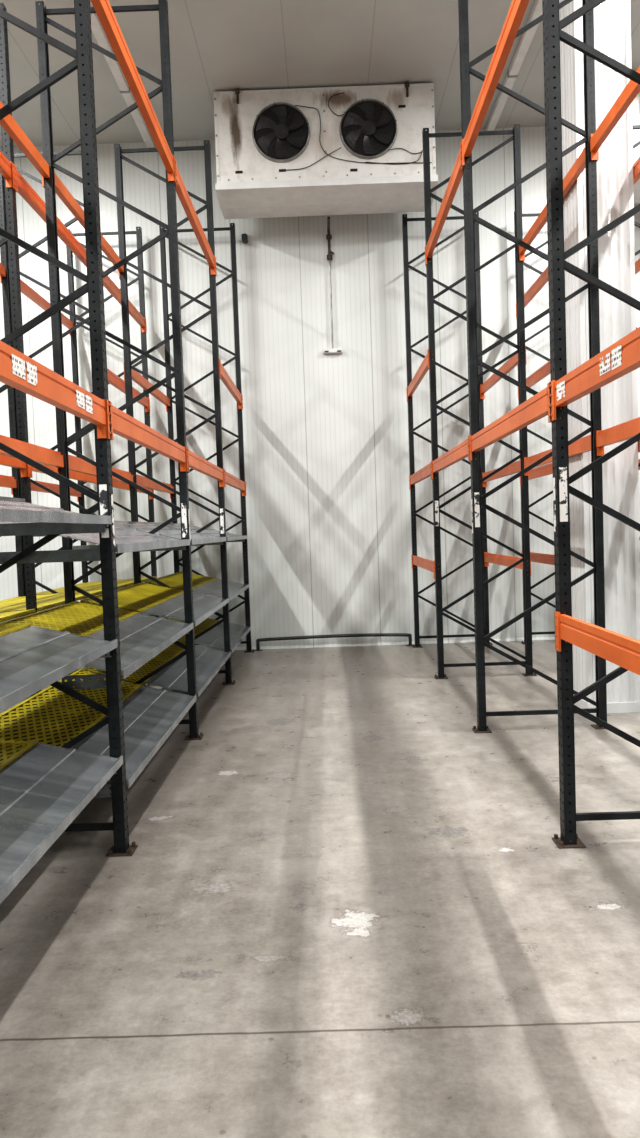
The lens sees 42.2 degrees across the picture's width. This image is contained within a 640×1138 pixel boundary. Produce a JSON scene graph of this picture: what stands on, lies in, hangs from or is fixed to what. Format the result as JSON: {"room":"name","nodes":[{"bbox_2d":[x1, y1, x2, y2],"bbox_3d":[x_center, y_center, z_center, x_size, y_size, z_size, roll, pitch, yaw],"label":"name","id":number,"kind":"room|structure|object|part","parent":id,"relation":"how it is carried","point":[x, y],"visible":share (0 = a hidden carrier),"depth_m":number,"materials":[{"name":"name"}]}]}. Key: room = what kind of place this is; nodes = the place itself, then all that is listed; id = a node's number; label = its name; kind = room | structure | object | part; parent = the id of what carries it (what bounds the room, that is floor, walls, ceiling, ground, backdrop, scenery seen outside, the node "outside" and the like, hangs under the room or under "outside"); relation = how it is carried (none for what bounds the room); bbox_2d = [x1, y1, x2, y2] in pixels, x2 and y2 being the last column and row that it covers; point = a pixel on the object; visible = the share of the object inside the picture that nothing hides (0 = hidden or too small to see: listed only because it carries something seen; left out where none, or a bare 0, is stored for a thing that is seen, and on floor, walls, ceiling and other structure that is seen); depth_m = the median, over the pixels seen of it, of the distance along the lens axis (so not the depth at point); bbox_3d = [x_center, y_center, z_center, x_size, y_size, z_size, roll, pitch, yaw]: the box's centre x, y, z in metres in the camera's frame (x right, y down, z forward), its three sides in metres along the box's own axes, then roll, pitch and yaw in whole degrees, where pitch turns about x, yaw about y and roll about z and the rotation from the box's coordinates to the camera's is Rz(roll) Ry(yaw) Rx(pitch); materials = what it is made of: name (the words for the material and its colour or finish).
{"room":"warehouse","nodes":[
{"label":"warehouse","id":0,"kind":"room"},
{"bbox_2d":[0,639,639,1137],"bbox_3d":[0.088,1.631,3.089,16.000,0.150,18.020,-2,3,1],"label":"floor","id":1,"kind":"structure","parent":0,"point":[346,907],"depth_m":3.55,"materials":[{"name":"concrete"}]},
{"bbox_2d":[0,3,158,695],"bbox_3d":[-2.958,-1.520,6.827,1.125,6.004,9.960,-2,3,1],"label":"rack","id":2,"kind":"object","parent":1,"relation":"on","point":[27,602],"visible":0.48,"depth_m":9.13,"materials":[{"name":"metal"}]},
{"bbox_2d":[0,0,253,903],"bbox_3d":[-1.649,-1.565,6.813,1.125,6.004,9.960,-2,3,1],"label":"rack","id":3,"kind":"object","parent":1,"relation":"on","point":[63,743],"visible":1,"depth_m":5.59,"materials":[{"name":"metal"}]},
{"bbox_3d":[-1.782,-0.326,3.186,0.446,0.141,2.355,-2,3,1],"label":"shelf panel","id":4,"kind":"part","parent":3,"relation":"part of","materials":[{"name":"grey metal"}]},
{"bbox_3d":[-1.329,-0.237,3.186,0.446,0.130,2.355,-2,3,1],"label":"shelf panel","id":5,"kind":"part","parent":3,"relation":"part of","materials":[{"name":"grey metal"}]},
{"bbox_3d":[-1.306,0.411,3.217,0.446,0.130,2.355,-2,3,1],"label":"shelf panel","id":6,"kind":"part","parent":3,"relation":"part of","materials":[{"name":"grey metal"}]},
{"bbox_3d":[-1.284,1.035,3.246,0.446,0.130,2.355,-2,3,1],"label":"shelf panel","id":7,"kind":"part","parent":3,"relation":"part of","materials":[{"name":"grey metal"}]},
{"bbox_3d":[-1.756,-0.292,5.645,0.446,0.141,2.355,-2,3,1],"label":"shelf panel","id":8,"kind":"part","parent":3,"relation":"part of","materials":[{"name":"grey metal"}]},
{"bbox_3d":[-1.303,-0.203,5.646,0.446,0.141,2.355,-2,3,1],"label":"shelf panel","id":9,"kind":"part","parent":3,"relation":"part of","materials":[{"name":"grey metal"}]},
{"bbox_3d":[-1.073,1.515,4.495,0.140,0.030,0.140,-2,3,1],"label":"plate","id":10,"kind":"part","parent":3,"relation":"part of","materials":[{"name":"brown metal"}]},
{"bbox_3d":[-1.258,1.080,5.705,0.446,0.141,2.355,-2,3,1],"label":"shelf panel","id":11,"kind":"part","parent":3,"relation":"part of","materials":[{"name":"grey metal"}]},
{"bbox_3d":[-1.279,0.481,5.677,0.446,0.141,2.355,-2,3,1],"label":"shelf panel","id":12,"kind":"part","parent":3,"relation":"part of","materials":[{"name":"grey metal"}]},
{"bbox_3d":[-1.735,-0.407,8.097,0.446,0.141,2.355,-2,3,1],"label":"shelf panel","id":13,"kind":"part","parent":3,"relation":"part of","materials":[{"name":"grey metal"}]},
{"bbox_3d":[-1.714,-0.522,10.550,0.446,0.141,2.355,-2,3,1],"label":"shelf panel","id":14,"kind":"part","parent":3,"relation":"part of","materials":[{"name":"grey metal"}]},
{"bbox_3d":[-1.282,-0.318,8.098,0.446,0.141,2.355,-2,3,1],"label":"shelf panel","id":15,"kind":"part","parent":3,"relation":"part of","materials":[{"name":"grey metal"}]},
{"bbox_3d":[-1.258,0.366,8.130,0.446,0.141,2.355,-2,3,1],"label":"shelf panel","id":16,"kind":"part","parent":3,"relation":"part of","materials":[{"name":"grey metal"}]},
{"bbox_3d":[-1.237,0.965,8.158,0.446,0.141,2.355,-2,3,1],"label":"shelf panel","id":17,"kind":"part","parent":3,"relation":"part of","materials":[{"name":"grey metal"}]},
{"bbox_3d":[-1.052,1.400,6.948,0.140,0.030,0.140,-2,3,1],"label":"plate","id":18,"kind":"part","parent":3,"relation":"part of","materials":[{"name":"brown metal"}]},
{"bbox_3d":[-1.261,-0.433,10.550,0.446,0.141,2.355,-2,3,1],"label":"shelf panel","id":19,"kind":"part","parent":3,"relation":"part of","materials":[{"name":"grey metal"}]},
{"bbox_3d":[-1.237,0.251,10.582,0.446,0.141,2.355,-2,3,1],"label":"shelf panel","id":20,"kind":"part","parent":3,"relation":"part of","materials":[{"name":"grey metal"}]},
{"bbox_3d":[-1.216,0.850,10.610,0.446,0.141,2.355,-2,3,1],"label":"shelf panel","id":21,"kind":"part","parent":3,"relation":"part of","materials":[{"name":"grey metal"}]},
{"bbox_3d":[-1.031,1.285,9.400,0.140,0.030,0.140,-2,3,1],"label":"plate","id":22,"kind":"part","parent":3,"relation":"part of","materials":[{"name":"brown metal"}]},
{"bbox_2d":[254,633,414,650],"bbox_3d":[0.202,1.040,11.961,2.310,0.197,0.100,-2,3,1],"label":"barrier","id":23,"kind":"object","parent":1,"relation":"on","point":[408,635],"visible":1,"depth_m":11.94,"materials":[{"name":"metal"}]},
{"bbox_2d":[402,0,639,848],"bbox_3d":[1.723,-1.677,6.699,1.125,6.004,9.960,-2,3,1],"label":"rack","id":24,"kind":"object","parent":1,"relation":"on","point":[622,357],"visible":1,"depth_m":6.60,"materials":[{"name":"metal"}]},
{"bbox_3d":[1.357,1.206,9.296,0.140,0.030,0.140,-2,3,1],"label":"plate","id":25,"kind":"part","parent":24,"relation":"part of","materials":[{"name":"brown metal"}]},
{"bbox_3d":[1.336,1.321,6.843,0.140,0.030,0.140,-2,3,1],"label":"plate","id":26,"kind":"part","parent":24,"relation":"part of","materials":[{"name":"metal"}]},
{"bbox_3d":[2.341,1.172,9.286,0.140,0.030,0.140,-2,3,1],"label":"plate","id":27,"kind":"part","parent":24,"relation":"part of","materials":[{"name":"metal"}]},
{"bbox_3d":[1.315,1.437,4.391,0.140,0.030,0.140,-2,3,1],"label":"plate","id":28,"kind":"part","parent":24,"relation":"part of","materials":[{"name":"brown metal"}]},
{"bbox_3d":[2.320,1.287,6.834,0.140,0.030,0.140,-2,3,1],"label":"plate","id":29,"kind":"part","parent":24,"relation":"part of","materials":[{"name":"brown metal"}]},
{"bbox_2d":[514,125,639,643],"bbox_3d":[3.272,-1.731,6.684,1.125,6.004,9.960,-2,3,1],"label":"rack","id":30,"kind":"object","parent":1,"relation":"on","point":[544,371],"visible":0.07,"depth_m":10.83,"materials":[{"name":"metal"}]},
{"bbox_2d":[559,0,639,713],"bbox_3d":[2.481,-2.377,7.436,0.485,7.280,0.580,-2,3,1],"label":"wall","id":31,"kind":"structure","parent":1,"relation":"on","point":[612,18],"depth_m":7.22,"materials":[{"name":"white metal"}]},
{"bbox_2d":[0,126,639,647],"bbox_3d":[0.035,-2.505,11.991,16.300,7.580,0.150,-2,3,1],"label":"wall","id":32,"kind":"structure","parent":0,"point":[326,436],"depth_m":11.92,"materials":[{"name":"white metal"}]},
{"bbox_2d":[241,234,247,243],"bbox_3d":[-1.063,-4.668,11.743,0.080,0.100,0.160,-2,3,1],"label":"wall sensor","id":33,"kind":"object","parent":32,"relation":"attached to","point":[244,236],"visible":1,"depth_m":11.67,"materials":[{"name":"black plastic"}]},
{"bbox_2d":[323,216,342,353],"bbox_3d":[0.151,-3.948,11.609,0.280,1.760,0.465,-2,3,1],"label":"drain pipe","id":34,"kind":"object","parent":32,"relation":"attached to","point":[332,350],"visible":1,"depth_m":11.79,"materials":[{"name":"grey metal"}]},
{"bbox_2d":[210,637,554,650],"bbox_3d":[0.161,1.116,12.075,16.000,0.035,0.020,-2,3,1],"label":"baseboard","id":35,"kind":"structure","parent":32,"relation":"attached to","point":[536,638],"depth_m":12.07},
{"bbox_2d":[0,0,639,147],"bbox_3d":[-0.172,-5.787,2.743,16.000,0.150,18.020,-2,3,1],"label":"ceiling","id":36,"kind":"structure","parent":0,"point":[216,45],"depth_m":9.72,"materials":[{"name":"white paint"}]},
{"bbox_2d":[90,0,154,147],"bbox_3d":[-2.417,-5.918,9.764,0.120,0.085,4.020,-2,3,1],"label":"light fixture","id":37,"kind":"object","parent":36,"relation":"attached to","point":[97,29],"visible":0.86,"depth_m":9.99,"materials":[{"name":"white paint"}]},
{"bbox_2d":[213,81,437,218],"bbox_3d":[0.067,-5.451,10.877,2.810,1.295,0.997,-2,3,1],"label":"evaporator cooling unit","id":38,"kind":"object","parent":36,"relation":"attached to","point":[346,150],"visible":0.99,"depth_m":10.46,"materials":[{"name":"grey metal"}]},
{"bbox_3d":[-0.488,-5.489,10.428,0.638,0.635,0.036,-2,3,1],"label":"fan blade","id":39,"kind":"part","parent":38,"relation":"part of","materials":[{"name":"black plastic"}]},
{"bbox_3d":[0.066,-5.501,10.914,2.770,1.140,0.920,-2,3,1],"label":"casing","id":40,"kind":"part","parent":38,"relation":"part of","materials":[{"name":"white metal"}]},
{"bbox_2d":[215,175,437,218],"bbox_3d":[0.087,-4.871,10.931,2.810,0.130,0.945,-2,3,1],"label":"drip tray","id":41,"kind":"object","parent":38,"relation":"on","point":[347,194],"depth_m":10.71,"materials":[{"name":"white paint"}]},
{"bbox_3d":[0.609,-5.527,10.417,0.638,0.635,0.036,-2,3,1],"label":"fan blade","id":42,"kind":"part","parent":38,"relation":"part of","materials":[{"name":"black plastic"}]},
{"bbox_2d":[485,0,542,130],"bbox_3d":[2.370,-6.084,9.715,0.120,0.085,4.020,-2,3,1],"label":"light fixture","id":43,"kind":"object","parent":36,"relation":"attached to","point":[526,39],"visible":0.72,"depth_m":9.99,"materials":[{"name":"white paint"}]},
{"bbox_2d":[632,92,639,202],"bbox_3d":[5.204,-5.629,10.825,2.810,1.295,0.997,-2,3,1],"label":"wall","id":44,"kind":"object","parent":36,"relation":"attached to","point":[636,102],"visible":0.02,"depth_m":10.42,"materials":[{"name":"grey metal"}]},
{"bbox_3d":[5.202,-5.678,10.862,2.770,1.140,0.920,-2,3,1],"label":"casing","id":45,"kind":"part","parent":44,"relation":"part of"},
{"bbox_2d":[634,179,639,202],"bbox_3d":[5.224,-5.048,10.879,2.810,0.130,0.945,-2,3,1],"label":"drip tray","id":46,"kind":"object","parent":44,"relation":"on","point":[637,185],"depth_m":10.91,"materials":[{"name":"white paint"}]}
]}

